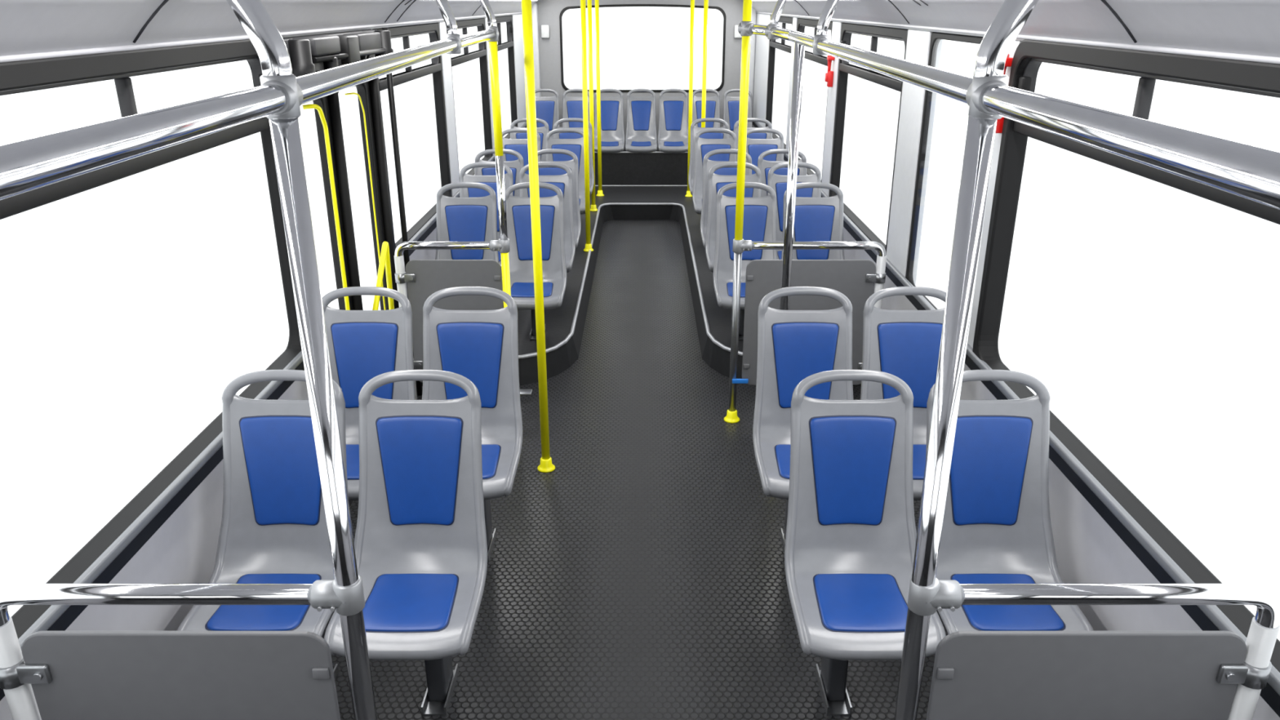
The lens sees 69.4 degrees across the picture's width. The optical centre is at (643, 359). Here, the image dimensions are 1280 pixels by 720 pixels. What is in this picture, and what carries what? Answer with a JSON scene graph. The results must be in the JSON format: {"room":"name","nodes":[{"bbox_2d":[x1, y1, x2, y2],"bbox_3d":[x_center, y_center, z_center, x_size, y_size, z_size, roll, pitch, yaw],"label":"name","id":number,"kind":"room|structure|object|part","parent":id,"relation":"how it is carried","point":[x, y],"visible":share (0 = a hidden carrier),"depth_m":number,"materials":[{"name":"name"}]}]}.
{"room":"vehicle interior","nodes":[
{"label":"vehicle interior","id":0,"kind":"room"},
{"bbox_2d":[0,13,527,719],"bbox_3d":[-1.251,-0.742,4.699,0.080,1.870,11.700,0,21,0],"label":"wall","id":1,"kind":"structure","parent":0,"point":[175,540],"depth_m":2.45,"materials":[{"name":"grey plastic"}]},
{"bbox_2d":[0,39,302,639],"bbox_3d":[-1.256,0.223,1.277,0.074,1.124,4.257,0,21,0],"label":"window","id":2,"kind":"structure","parent":1,"relation":"in","point":[23,76],"depth_m":2.26,"materials":[{"name":"rubber"}]},
{"bbox_3d":[-1.264,-0.164,1.129,0.038,0.201,4.147,0,21,0],"label":"slider frame","id":3,"kind":"part","parent":2,"relation":"part of","materials":[{"name":"black metal"}]},
{"bbox_2d":[0,12,521,62],"bbox_3d":[-1.226,-1.584,4.373,0.014,0.014,11.700,0,21,0],"label":"trim","id":4,"kind":"structure","parent":1,"relation":"attached to","point":[11,58],"depth_m":2.37,"materials":[{"name":"grey plastic"}]},
{"bbox_2d":[282,28,399,506],"bbox_3d":[-1.225,-0.429,3.947,0.132,1.830,1.208,0,21,0],"label":"door","id":5,"kind":"structure","parent":1,"relation":"in","point":[326,108],"depth_m":3.90,"materials":[{"name":"black metal"}]},
{"bbox_3d":[-1.221,-0.408,3.622,0.065,1.156,0.085,0,21,0],"label":"handle","id":6,"kind":"part","parent":5,"relation":"part of","materials":[{"name":"yellow metal"}]},
{"bbox_2d":[282,29,393,76],"bbox_3d":[-1.161,-1.169,3.595,0.130,0.185,1.210,0,21,0],"label":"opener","id":7,"kind":"object","parent":5,"relation":"attached to","point":[308,55],"visible":0.54,"depth_m":3.33,"materials":[{"name":"black plastic"}]},
{"bbox_3d":[-1.206,-1.197,3.584,0.040,0.125,1.210,0,21,0],"label":"plate","id":8,"kind":"part","parent":7,"relation":"part of","materials":[{"name":"grey metal"}]},
{"bbox_3d":[-1.149,-1.188,3.540,0.085,0.100,0.140,0,21,0],"label":"motor","id":9,"kind":"part","parent":7,"relation":"part of","materials":[{"name":"black plastic"}]},
{"bbox_3d":[-1.121,-1.177,3.566,0.019,0.030,0.900,0,21,0],"label":"push rod","id":10,"kind":"part","parent":7,"relation":"part of","materials":[{"name":"black plastic"}]},
{"bbox_3d":[-1.221,-0.591,4.098,0.057,1.148,0.077,0,21,0],"label":"handle","id":11,"kind":"part","parent":5,"relation":"part of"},
{"bbox_2d":[372,22,452,250],"bbox_3d":[-1.262,-1.260,5.094,0.062,1.096,1.488,0,21,0],"label":"window","id":12,"kind":"structure","parent":1,"relation":"in","point":[435,68],"depth_m":5.46,"materials":[{"name":"rubber"}]},
{"bbox_3d":[-1.264,-1.642,4.946,0.038,0.201,1.412,0,21,0],"label":"slider frame","id":13,"kind":"part","parent":12,"relation":"part of","materials":[{"name":"metal"}]},
{"bbox_2d":[450,17,493,176],"bbox_3d":[-1.262,-1.887,6.712,0.062,1.096,1.478,0,21,0],"label":"window","id":14,"kind":"structure","parent":1,"relation":"in","point":[479,23],"depth_m":7.26,"materials":[{"name":"metal"}]},
{"bbox_3d":[-1.264,-2.268,6.564,0.038,0.201,1.402,0,21,0],"label":"slider frame","id":15,"kind":"part","parent":14,"relation":"part of","materials":[{"name":"black metal"}]},
{"bbox_2d":[494,14,517,138],"bbox_3d":[-1.262,-2.479,8.241,0.062,1.096,1.438,0,21,0],"label":"window","id":16,"kind":"structure","parent":1,"relation":"in","point":[508,44],"depth_m":8.79,"materials":[{"name":"metal"}]},
{"bbox_3d":[-1.264,-2.861,8.093,0.038,0.201,1.362,0,21,0],"label":"slider frame","id":17,"kind":"part","parent":16,"relation":"part of","materials":[{"name":"black metal"}]},
{"bbox_2d":[531,3,541,96],"bbox_3d":[-1.176,-3.090,9.988,0.110,1.430,0.140,0,21,0],"label":"trim","id":18,"kind":"structure","parent":1,"relation":"attached to","point":[535,6],"depth_m":9.84,"materials":[{"name":"grey plastic"}]},
{"bbox_2d":[324,219,947,719],"bbox_3d":[-0.021,0.143,5.074,2.540,0.050,11.760,0,21,0],"label":"floor","id":19,"kind":"structure","parent":0,"point":[641,576],"depth_m":3.47,"materials":[{"name":"rubber"}]},
{"bbox_2d":[0,574,364,719],"bbox_3d":[-0.848,0.849,1.818,0.694,0.983,0.056,0,21,0],"label":"screen","id":20,"kind":"object","parent":19,"relation":"on","point":[55,675],"visible":0.98,"depth_m":1.70,"materials":[{"name":"silver metal"}]},
{"bbox_3d":[-1.169,0.892,1.836,0.042,0.891,0.043,0,21,0],"label":"wall post","id":21,"kind":"part","parent":20,"relation":"part of","materials":[{"name":"silver metal"}]},
{"bbox_3d":[-0.858,0.827,1.811,0.563,0.711,0.012,0,21,0],"label":"panel","id":22,"kind":"part","parent":20,"relation":"part of","materials":[{"name":"grey plastic"}]},
{"bbox_2d":[177,369,348,679],"bbox_3d":[-0.983,0.581,2.482,0.370,1.004,0.505,0,21,0],"label":"seat","id":23,"kind":"object","parent":19,"relation":"on","point":[273,530],"visible":0.5,"depth_m":2.53,"materials":[{"name":"plastic"}]},
{"bbox_3d":[-0.983,0.988,2.779,0.072,0.030,0.190,0,21,0],"label":"foot plate","id":24,"kind":"part","parent":23,"relation":"part of","materials":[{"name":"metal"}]},
{"bbox_2d":[226,0,377,719],"bbox_3d":[-0.579,0.308,1.610,0.183,2.144,0.079,0,21,0],"label":"pole","id":25,"kind":"object","parent":19,"relation":"on","point":[272,51],"visible":0.91,"depth_m":1.46,"materials":[{"name":"silver metal"}]},
{"bbox_2d":[321,286,415,500],"bbox_3d":[-0.983,0.296,3.218,0.370,1.004,0.505,0,21,0],"label":"seat","id":26,"kind":"object","parent":19,"relation":"on","point":[363,345],"visible":0.31,"depth_m":3.26,"materials":[{"name":"plastic"}]},
{"bbox_2d":[382,27,422,395],"bbox_3d":[-1.186,-0.669,4.566,0.028,1.830,0.028,0,21,0],"label":"rod","id":27,"kind":"object","parent":19,"relation":"on","point":[389,77],"visible":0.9,"depth_m":4.46,"materials":[{"name":"black metal"}]},
{"bbox_2d":[324,369,487,715],"bbox_3d":[-0.611,0.581,2.482,0.370,1.004,0.505,0,21,0],"label":"seat","id":28,"kind":"object","parent":19,"relation":"on","point":[420,544],"visible":0.9,"depth_m":2.52,"materials":[{"name":"grey plastic"}]},
{"bbox_3d":[-0.611,0.799,2.652,0.280,0.466,0.250,0,21,0],"label":"leg","id":29,"kind":"part","parent":28,"relation":"part of","materials":[{"name":"black metal"}]},
{"bbox_3d":[-0.611,0.988,2.779,0.072,0.030,0.190,0,21,0],"label":"foot plate","id":30,"kind":"part","parent":28,"relation":"part of","materials":[{"name":"metal"}]},
{"bbox_2d":[394,238,532,399],"bbox_3d":[-0.858,-0.130,4.437,0.614,0.918,0.060,0,21,0],"label":"screen","id":31,"kind":"object","parent":19,"relation":"on","point":[423,278],"visible":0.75,"depth_m":4.33,"materials":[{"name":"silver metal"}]},
{"bbox_3d":[-1.139,-0.093,4.452,0.042,0.840,0.043,0,21,0],"label":"wall post","id":32,"kind":"part","parent":31,"relation":"part of","materials":[{"name":"silver metal"}]},
{"bbox_3d":[-0.889,-0.177,4.419,0.447,0.620,0.012,0,21,0],"label":"panel","id":33,"kind":"part","parent":31,"relation":"part of","materials":[{"name":"grey plastic"}]},
{"bbox_2d":[422,286,523,562],"bbox_3d":[-0.611,0.296,3.218,0.370,1.004,0.505,0,21,0],"label":"seat","id":34,"kind":"object","parent":19,"relation":"on","point":[480,346],"visible":0.52,"depth_m":3.26,"materials":[{"name":"plastic"}]},
{"bbox_3d":[-0.611,0.514,3.389,0.280,0.466,0.250,0,21,0],"label":"leg","id":35,"kind":"part","parent":34,"relation":"part of","materials":[{"name":"black metal"}]},
{"bbox_3d":[-0.611,0.703,3.516,0.072,0.030,0.190,0,21,0],"label":"foot plate","id":36,"kind":"part","parent":34,"relation":"part of","materials":[{"name":"metal"}]},
{"bbox_2d":[488,41,511,307],"bbox_3d":[-0.646,-0.547,4.276,0.079,1.812,0.079,0,21,0],"label":"pole","id":37,"kind":"object","parent":19,"relation":"on","point":[493,51],"visible":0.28,"depth_m":4.13,"materials":[{"name":"yellow metal"}]},
{"bbox_2d":[521,0,555,472],"bbox_3d":[-0.434,-0.524,3.732,0.079,2.163,0.079,0,21,0],"label":"pole","id":38,"kind":"object","parent":19,"relation":"on","point":[546,465],"visible":1,"depth_m":3.72,"materials":[{"name":"yellow metal"}]},
{"bbox_2d":[421,186,861,386],"bbox_3d":[-0.021,-0.841,7.318,2.420,0.164,5.015,0,21,0],"label":"platform","id":39,"kind":"object","parent":19,"relation":"on","point":[565,324],"visible":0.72,"depth_m":6.20,"materials":[{"name":"rubber"}]},
{"bbox_2d":[435,182,498,262],"bbox_3d":[-0.983,-0.501,5.060,0.370,0.854,0.505,0,21,0],"label":"seat","id":40,"kind":"object","parent":39,"relation":"on","point":[458,219],"visible":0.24,"depth_m":5.13,"materials":[{"name":"plastic"}]},
{"bbox_2d":[459,161,513,266],"bbox_3d":[-0.983,-0.752,5.708,0.370,0.854,0.505,0,21,0],"label":"seat","id":41,"kind":"object","parent":39,"relation":"on","point":[490,180],"visible":0.12,"depth_m":5.77,"materials":[{"name":"plastic"}]},
{"bbox_2d":[475,149,524,196],"bbox_3d":[-0.983,-0.950,6.221,0.370,0.854,0.505,0,21,0],"label":"seat","id":42,"kind":"object","parent":39,"relation":"on","point":[516,166],"visible":0.11,"depth_m":6.29,"materials":[{"name":"plastic"}]},
{"bbox_2d":[502,128,540,174],"bbox_3d":[-0.983,-1.347,7.247,0.370,0.854,0.505,0,21,0],"label":"seat","id":43,"kind":"object","parent":39,"relation":"on","point":[520,145],"visible":0.11,"depth_m":7.31,"materials":[{"name":"plastic"}]},
{"bbox_2d":[510,118,549,160],"bbox_3d":[-0.983,-1.600,7.900,0.370,0.854,0.505,0,21,0],"label":"seat","id":44,"kind":"object","parent":39,"relation":"on","point":[542,131],"visible":0.14,"depth_m":7.96,"materials":[{"name":"plastic"}]},
{"bbox_2d":[501,182,566,339],"bbox_3d":[-0.611,-0.501,5.060,0.370,0.854,0.505,0,21,0],"label":"seat","id":45,"kind":"object","parent":39,"relation":"on","point":[517,208],"visible":0.62,"depth_m":5.13,"materials":[{"name":"grey plastic"}]},
{"bbox_3d":[-0.611,-0.283,5.231,0.280,0.316,0.250,0,21,0],"label":"leg","id":46,"kind":"part","parent":45,"relation":"part of","materials":[{"name":"black metal"}]},
{"bbox_3d":[-0.611,-0.164,5.330,0.072,0.030,0.190,0,21,0],"label":"foot plate","id":47,"kind":"part","parent":45,"relation":"part of","materials":[{"name":"metal"}]},
{"bbox_2d":[519,161,575,272],"bbox_3d":[-0.611,-0.752,5.708,0.370,0.854,0.505,0,21,0],"label":"seat","id":48,"kind":"object","parent":39,"relation":"on","point":[564,182],"visible":0.38,"depth_m":5.77,"materials":[{"name":"plastic"}]},
{"bbox_2d":[537,148,581,248],"bbox_3d":[-0.611,-0.950,6.221,0.370,0.854,0.505,0,21,0],"label":"seat","id":49,"kind":"object","parent":39,"relation":"on","point":[573,164],"visible":0.21,"depth_m":6.29,"materials":[{"name":"plastic"}]},
{"bbox_2d":[545,128,590,214],"bbox_3d":[-0.611,-1.347,7.247,0.370,0.854,0.505,0,21,0],"label":"seat","id":50,"kind":"object","parent":39,"relation":"on","point":[575,145],"visible":0.27,"depth_m":7.31,"materials":[{"name":"plastic"}]},
{"bbox_2d":[553,118,594,195],"bbox_3d":[-0.611,-1.600,7.900,0.370,0.854,0.505,0,21,0],"label":"seat","id":51,"kind":"object","parent":39,"relation":"on","point":[561,135],"visible":0.22,"depth_m":7.96,"materials":[{"name":"plastic"}]},
{"bbox_2d":[580,0,593,252],"bbox_3d":[-0.426,-1.776,6.778,0.079,1.998,0.079,0,21,0],"label":"pole","id":52,"kind":"object","parent":39,"relation":"on","point":[583,5],"visible":1,"depth_m":6.78,"materials":[{"name":"yellow metal"}]},
{"bbox_2d":[586,0,597,211],"bbox_3d":[-0.461,-2.305,8.147,0.079,1.997,0.079,0,21,0],"label":"pole","id":53,"kind":"object","parent":39,"relation":"on","point":[593,208],"visible":0.92,"depth_m":8.10,"materials":[{"name":"yellow metal"}]},
{"bbox_2d":[595,0,604,196],"bbox_3d":[-0.431,-2.559,8.800,0.079,1.999,0.079,0,21,0],"label":"pole","id":54,"kind":"object","parent":39,"relation":"on","point":[600,193],"visible":1,"depth_m":8.81,"materials":[{"name":"yellow metal"}]},
{"bbox_2d":[594,140,688,186],"bbox_3d":[-0.021,-2.060,9.990,2.420,0.509,0.880,0,21,0],"label":"platform","id":55,"kind":"object","parent":39,"relation":"on","point":[624,168],"visible":0.12,"depth_m":9.57,"materials":[{"name":"rubber"}]},
{"bbox_2d":[534,88,559,137],"bbox_3d":[-1.042,-2.484,9.595,0.333,0.594,0.505,0,21,0],"label":"seat","id":56,"kind":"object","parent":55,"relation":"on","point":[547,108],"visible":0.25,"depth_m":9.71,"materials":[{"name":"grey plastic"}]},
{"bbox_2d":[561,88,590,127],"bbox_3d":[-0.703,-2.484,9.595,0.333,0.594,0.505,0,21,0],"label":"seat","id":57,"kind":"object","parent":55,"relation":"on","point":[572,106],"visible":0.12,"depth_m":9.71,"materials":[{"name":"grey plastic"}]},
{"bbox_2d":[594,88,624,152],"bbox_3d":[-0.365,-2.484,9.595,0.333,0.594,0.505,0,21,0],"label":"seat","id":58,"kind":"object","parent":55,"relation":"on","point":[612,131],"visible":0.78,"depth_m":9.71,"materials":[{"name":"grey plastic"}]},
{"bbox_2d":[625,88,657,152],"bbox_3d":[-0.026,-2.484,9.595,0.333,0.594,0.505,0,21,0],"label":"seat","id":59,"kind":"object","parent":55,"relation":"on","point":[641,136],"visible":1,"depth_m":9.71,"materials":[{"name":"grey plastic"}]},
{"bbox_3d":[-0.021,-1.812,9.622,2.400,0.014,0.014,0,21,0],"label":"trim","id":60,"kind":"part","parent":55,"relation":"part of","materials":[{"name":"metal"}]},
{"bbox_2d":[657,88,688,152],"bbox_3d":[0.312,-2.484,9.595,0.333,0.594,0.505,0,21,0],"label":"seat","id":61,"kind":"object","parent":55,"relation":"on","point":[673,131],"visible":0.98,"depth_m":9.71,"materials":[{"name":"grey plastic"}]},
{"bbox_2d":[692,88,720,127],"bbox_3d":[0.651,-2.484,9.595,0.333,0.594,0.505,0,21,0],"label":"seat","id":62,"kind":"object","parent":55,"relation":"on","point":[713,103],"visible":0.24,"depth_m":9.71,"materials":[{"name":"grey plastic"}]},
{"bbox_2d":[723,88,752,137],"bbox_3d":[0.989,-2.484,9.595,0.333,0.594,0.505,0,21,0],"label":"seat","id":63,"kind":"object","parent":55,"relation":"on","point":[731,104],"visible":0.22,"depth_m":9.71,"materials":[{"name":"grey plastic"}]},
{"bbox_2d":[684,0,694,196],"bbox_3d":[0.447,-2.546,8.772,0.079,1.994,0.079,0,21,0],"label":"pole","id":64,"kind":"object","parent":39,"relation":"on","point":[692,2],"visible":0.73,"depth_m":8.72,"materials":[{"name":"yellow metal"}]},
{"bbox_2d":[701,0,708,127],"bbox_3d":[0.534,-2.327,8.214,0.079,1.988,0.079,0,21,0],"label":"pole","id":65,"kind":"object","parent":39,"relation":"on","point":[705,2],"visible":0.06,"depth_m":8.09,"materials":[{"name":"yellow metal"}]},
{"bbox_2d":[688,118,728,195],"bbox_3d":[0.569,-1.600,7.900,0.370,0.854,0.505,0,21,0],"label":"seat","id":66,"kind":"object","parent":39,"relation":"on","point":[694,130],"visible":0.27,"depth_m":7.96,"materials":[{"name":"plastic"}]},
{"bbox_2d":[692,128,737,214],"bbox_3d":[0.569,-1.347,7.247,0.370,0.854,0.505,0,21,0],"label":"seat","id":67,"kind":"object","parent":39,"relation":"on","point":[702,146],"visible":0.37,"depth_m":7.31,"materials":[{"name":"plastic"}]},
{"bbox_2d":[700,148,751,248],"bbox_3d":[0.569,-0.950,6.221,0.370,0.854,0.505,0,21,0],"label":"seat","id":68,"kind":"object","parent":39,"relation":"on","point":[708,164],"visible":0.19,"depth_m":6.29,"materials":[{"name":"plastic"}]},
{"bbox_2d":[705,161,761,272],"bbox_3d":[0.569,-0.752,5.708,0.370,0.854,0.505,0,21,0],"label":"seat","id":69,"kind":"object","parent":39,"relation":"on","point":[715,182],"visible":0.23,"depth_m":5.77,"materials":[{"name":"plastic"}]},
{"bbox_2d":[712,182,777,339],"bbox_3d":[0.569,-0.501,5.060,0.370,0.854,0.505,0,21,0],"label":"seat","id":70,"kind":"object","parent":39,"relation":"on","point":[759,224],"visible":0.47,"depth_m":5.13,"materials":[{"name":"plastic"}]},
{"bbox_3d":[0.569,-0.164,5.330,0.072,0.030,0.190,0,21,0],"label":"foot plate","id":71,"kind":"part","parent":70,"relation":"part of","materials":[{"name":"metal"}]},
{"bbox_3d":[0.569,-0.283,5.231,0.280,0.316,0.250,0,21,0],"label":"leg","id":72,"kind":"part","parent":70,"relation":"part of","materials":[{"name":"black metal"}]},
{"bbox_2d":[733,118,772,157],"bbox_3d":[0.941,-1.600,7.900,0.370,0.854,0.505,0,21,0],"label":"seat","id":73,"kind":"object","parent":39,"relation":"on","point":[757,135],"visible":0.09,"depth_m":7.96,"materials":[{"name":"plastic"}]},
{"bbox_2d":[746,128,783,174],"bbox_3d":[0.941,-1.347,7.247,0.370,0.854,0.505,0,21,0],"label":"seat","id":74,"kind":"object","parent":39,"relation":"on","point":[754,147],"visible":0.12,"depth_m":7.31,"materials":[{"name":"plastic"}]},
{"bbox_2d":[757,148,806,196],"bbox_3d":[0.941,-0.950,6.221,0.370,0.854,0.505,0,21,0],"label":"seat","id":75,"kind":"object","parent":39,"relation":"on","point":[764,166],"visible":0.12,"depth_m":6.29,"materials":[{"name":"plastic"}]},
{"bbox_2d":[767,162,821,259],"bbox_3d":[0.941,-0.752,5.708,0.370,0.854,0.505,0,21,0],"label":"seat","id":76,"kind":"object","parent":39,"relation":"on","point":[778,183],"visible":0.17,"depth_m":5.77,"materials":[{"name":"plastic"}]},
{"bbox_2d":[781,182,844,259],"bbox_3d":[0.941,-0.501,5.060,0.370,0.854,0.505,0,21,0],"label":"seat","id":77,"kind":"object","parent":39,"relation":"on","point":[815,219],"visible":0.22,"depth_m":5.13,"materials":[{"name":"plastic"}]},
{"bbox_2d":[724,0,751,423],"bbox_3d":[0.438,-0.702,4.216,0.079,2.145,0.079,0,21,0],"label":"pole","id":78,"kind":"object","parent":19,"relation":"on","point":[731,416],"visible":0.98,"depth_m":4.21,"materials":[{"name":"metal"}]},
{"bbox_2d":[779,41,804,310],"bbox_3d":[0.569,-0.321,3.693,0.079,1.812,0.079,0,21,0],"label":"pole","id":79,"kind":"object","parent":19,"relation":"on","point":[798,62],"visible":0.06,"depth_m":3.52,"materials":[{"name":"silver metal"}]},
{"bbox_2d":[752,286,853,549],"bbox_3d":[0.569,0.296,3.218,0.370,1.004,0.505,0,21,0],"label":"seat","id":80,"kind":"object","parent":19,"relation":"on","point":[793,346],"visible":0.52,"depth_m":3.26,"materials":[{"name":"plastic"}]},
{"bbox_3d":[0.569,0.703,3.516,0.072,0.030,0.190,0,21,0],"label":"foot plate","id":81,"kind":"part","parent":80,"relation":"part of","materials":[{"name":"metal"}]},
{"bbox_3d":[0.569,0.514,3.389,0.280,0.466,0.250,0,21,0],"label":"leg","id":82,"kind":"part","parent":80,"relation":"part of","materials":[{"name":"black metal"}]},
{"bbox_2d":[732,238,886,385],"bbox_3d":[0.773,-0.129,4.436,0.721,0.918,0.056,0,21,0],"label":"screen","id":83,"kind":"object","parent":19,"relation":"on","point":[857,279],"visible":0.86,"depth_m":4.34,"materials":[{"name":"silver metal"}]},
{"bbox_3d":[1.107,-0.093,4.452,0.042,0.840,0.043,0,21,0],"label":"wall post","id":84,"kind":"part","parent":83,"relation":"part of","materials":[{"name":"silver metal"}]},
{"bbox_2d":[784,369,946,715],"bbox_3d":[0.569,0.581,2.482,0.370,1.004,0.505,0,21,0],"label":"seat","id":85,"kind":"object","parent":19,"relation":"on","point":[851,536],"visible":0.9,"depth_m":2.52,"materials":[{"name":"plastic"}]},
{"bbox_3d":[0.569,0.988,2.779,0.072,0.030,0.190,0,21,0],"label":"foot plate","id":86,"kind":"part","parent":85,"relation":"part of","materials":[{"name":"metal"}]},
{"bbox_3d":[0.569,0.799,2.652,0.280,0.466,0.250,0,21,0],"label":"leg","id":87,"kind":"part","parent":85,"relation":"part of","materials":[{"name":"black metal"}]},
{"bbox_2d":[860,286,946,500],"bbox_3d":[0.941,0.296,3.218,0.370,1.004,0.505,0,21,0],"label":"seat","id":88,"kind":"object","parent":19,"relation":"on","point":[904,344],"visible":0.27,"depth_m":3.26,"materials":[{"name":"plastic"}]},
{"bbox_2d":[893,0,1038,719],"bbox_3d":[0.548,0.308,1.610,0.183,2.144,0.079,0,21,0],"label":"pole","id":89,"kind":"object","parent":19,"relation":"on","point":[993,50],"visible":0.88,"depth_m":1.46,"materials":[{"name":"silver metal"}]},
{"bbox_2d":[925,369,1093,634],"bbox_3d":[0.941,0.581,2.482,0.370,1.004,0.505,0,21,0],"label":"seat","id":90,"kind":"object","parent":19,"relation":"on","point":[997,528],"visible":0.52,"depth_m":2.53,"materials":[{"name":"plastic"}]},
{"bbox_2d":[907,576,1279,719],"bbox_3d":[0.814,0.849,1.818,0.679,0.983,0.056,0,21,0],"label":"screen","id":91,"kind":"object","parent":19,"relation":"on","point":[977,675],"visible":0.94,"depth_m":1.70,"materials":[{"name":"silver metal"}]},
{"bbox_3d":[0.821,0.827,1.811,0.567,0.711,0.012,0,21,0],"label":"panel","id":92,"kind":"part","parent":91,"relation":"part of","materials":[{"name":"grey plastic"}]},
{"bbox_3d":[1.127,0.892,1.836,0.042,0.891,0.043,0,21,0],"label":"wall post","id":93,"kind":"part","parent":91,"relation":"part of","materials":[{"name":"silver metal"}]},
{"bbox_2d":[536,0,742,140],"bbox_3d":[-0.021,-3.177,10.062,2.520,1.940,0.060,0,21,0],"label":"wall","id":94,"kind":"structure","parent":0,"point":[548,11],"depth_m":9.96,"materials":[{"name":"grey plastic"}]},
{"bbox_2d":[541,25,549,38],"bbox_3d":[-1.051,-3.507,9.875,0.084,0.130,0.050,0,21,0],"label":"wall speaker","id":95,"kind":"object","parent":94,"relation":"attached to","point":[544,28],"visible":1,"depth_m":9.85,"materials":[{"name":"white plastic"}]},
{"bbox_2d":[559,4,725,92],"bbox_3d":[-0.011,-3.358,9.982,1.774,0.899,0.058,0,21,0],"label":"window","id":96,"kind":"structure","parent":94,"relation":"in","point":[565,9],"depth_m":9.88,"materials":[{"name":"black plastic"}]},
{"bbox_2d":[733,25,742,38],"bbox_3d":[1.009,-3.507,9.875,0.084,0.130,0.050,0,21,0],"label":"wall speaker","id":97,"kind":"object","parent":94,"relation":"attached to","point":[736,35],"visible":0.73,"depth_m":9.86,"materials":[{"name":"white plastic"}]},
{"bbox_2d":[0,0,1279,57],"bbox_3d":[-0.021,-1.762,4.337,2.424,0.358,11.760,0,21,0],"label":"ceiling","id":98,"kind":"structure","parent":0,"point":[1247,27],"depth_m":2.26,"materials":[{"name":"grey plastic"}]},
{"bbox_2d":[0,0,498,199],"bbox_3d":[-0.600,-0.675,1.676,0.161,0.364,4.818,-1,21,-2],"label":"handrail","id":99,"kind":"object","parent":98,"relation":"hanging from","point":[33,163],"visible":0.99,"depth_m":1.03,"materials":[{"name":"silver metal"}]},
{"bbox_2d":[751,0,777,0],"bbox_3d":[1.006,-3.165,8.050,0.115,0.069,3.100,0,21,0],"label":"ceiling lamp","id":100,"kind":"object","parent":98,"relation":"attached to","point":[752,0],"visible":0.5,"depth_m":8.13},
{"bbox_2d":[737,0,1279,209],"bbox_3d":[0.541,-0.676,1.680,0.279,0.364,4.822,0,21,0],"label":"handrail","id":101,"kind":"object","parent":98,"relation":"hanging from","point":[1248,171],"visible":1,"depth_m":1.00,"materials":[{"name":"silver metal"}]},
{"bbox_2d":[752,13,1279,719],"bbox_3d":[1.209,-0.742,4.699,0.080,1.870,11.700,0,21,0],"label":"wall","id":102,"kind":"structure","parent":0,"point":[1096,540],"depth_m":2.64,"materials":[{"name":"grey plastic"}]},
{"bbox_2d":[748,6,756,106],"bbox_3d":[1.134,-3.090,9.988,0.110,1.430,0.140,0,21,0],"label":"trim","id":103,"kind":"structure","parent":102,"relation":"attached to","point":[753,16],"depth_m":9.86,"materials":[{"name":"grey plastic"}]},
{"bbox_2d":[765,15,793,149],"bbox_3d":[1.220,-2.479,8.241,0.062,1.096,1.438,0,21,0],"label":"window","id":104,"kind":"structure","parent":102,"relation":"in","point":[773,44],"depth_m":8.81,"materials":[{"name":"metal"}]},
{"bbox_3d":[1.222,-2.861,8.093,0.038,0.201,1.362,0,21,0],"label":"slider frame","id":105,"kind":"part","parent":104,"relation":"part of","materials":[{"name":"metal"}]},
{"bbox_2d":[796,17,832,182],"bbox_3d":[1.220,-1.887,6.712,0.062,1.096,1.478,0,21,0],"label":"window","id":106,"kind":"structure","parent":102,"relation":"in","point":[802,23],"depth_m":6.58,"materials":[{"name":"metal"}]},
{"bbox_3d":[1.222,-2.268,6.564,0.038,0.201,1.402,0,21,0],"label":"slider frame","id":107,"kind":"part","parent":106,"relation":"part of","materials":[{"name":"metal"}]},
{"bbox_2d":[824,54,835,87],"bbox_3d":[1.166,-1.814,5.807,0.046,0.190,0.052,0,21,0],"label":"hammer","id":108,"kind":"object","parent":102,"relation":"attached to","point":[828,78],"visible":0.92,"depth_m":5.79,"materials":[{"name":"red plastic"}]},
{"bbox_3d":[1.163,-1.849,5.793,0.034,0.114,0.033,0,21,0],"label":"handle","id":109,"kind":"part","parent":108,"relation":"part of","materials":[{"name":"red plastic"}]},
{"bbox_2d":[829,22,908,255],"bbox_3d":[1.220,-1.253,5.075,0.062,1.096,1.528,0,21,0],"label":"window","id":110,"kind":"structure","parent":102,"relation":"in","point":[847,29],"depth_m":5.29,"materials":[{"name":"metal"}]},
{"bbox_3d":[1.222,-1.635,4.927,0.038,0.201,1.452,0,21,0],"label":"slider frame","id":111,"kind":"part","parent":110,"relation":"part of","materials":[{"name":"black metal"}]},
{"bbox_2d":[905,31,983,309],"bbox_3d":[1.208,-0.713,3.681,0.026,1.096,0.778,0,21,0],"label":"window","id":112,"kind":"structure","parent":102,"relation":"in","point":[935,37],"depth_m":3.99,"materials":[{"name":"rubber"}]},
{"bbox_2d":[995,53,1013,133],"bbox_3d":[1.166,-0.873,3.031,0.046,0.250,0.052,0,21,0],"label":"hammer","id":113,"kind":"object","parent":102,"relation":"attached to","point":[1008,62],"visible":0.3,"depth_m":3.04,"materials":[{"name":"red plastic"}]},
{"bbox_3d":[1.163,-0.920,3.013,0.034,0.150,0.033,0,21,0],"label":"handle","id":114,"kind":"part","parent":113,"relation":"part of","materials":[{"name":"red plastic"}]},
{"bbox_2d":[755,11,1279,64],"bbox_3d":[1.184,-1.584,4.373,0.014,0.014,11.700,0,21,0],"label":"trim","id":115,"kind":"structure","parent":102,"relation":"attached to","point":[1271,60],"depth_m":2.32,"materials":[{"name":"grey plastic"}]},
{"bbox_2d":[972,39,1279,672],"bbox_3d":[1.214,0.246,1.216,0.074,1.124,4.127,0,21,0],"label":"window","id":116,"kind":"structure","parent":102,"relation":"in","point":[1260,78],"depth_m":2.38,"materials":[{"name":"rubber"}]},
{"bbox_3d":[1.222,-0.144,1.076,0.038,0.201,4.032,0,21,0],"label":"slider frame","id":117,"kind":"part","parent":116,"relation":"part of","materials":[{"name":"black metal"}]}
]}

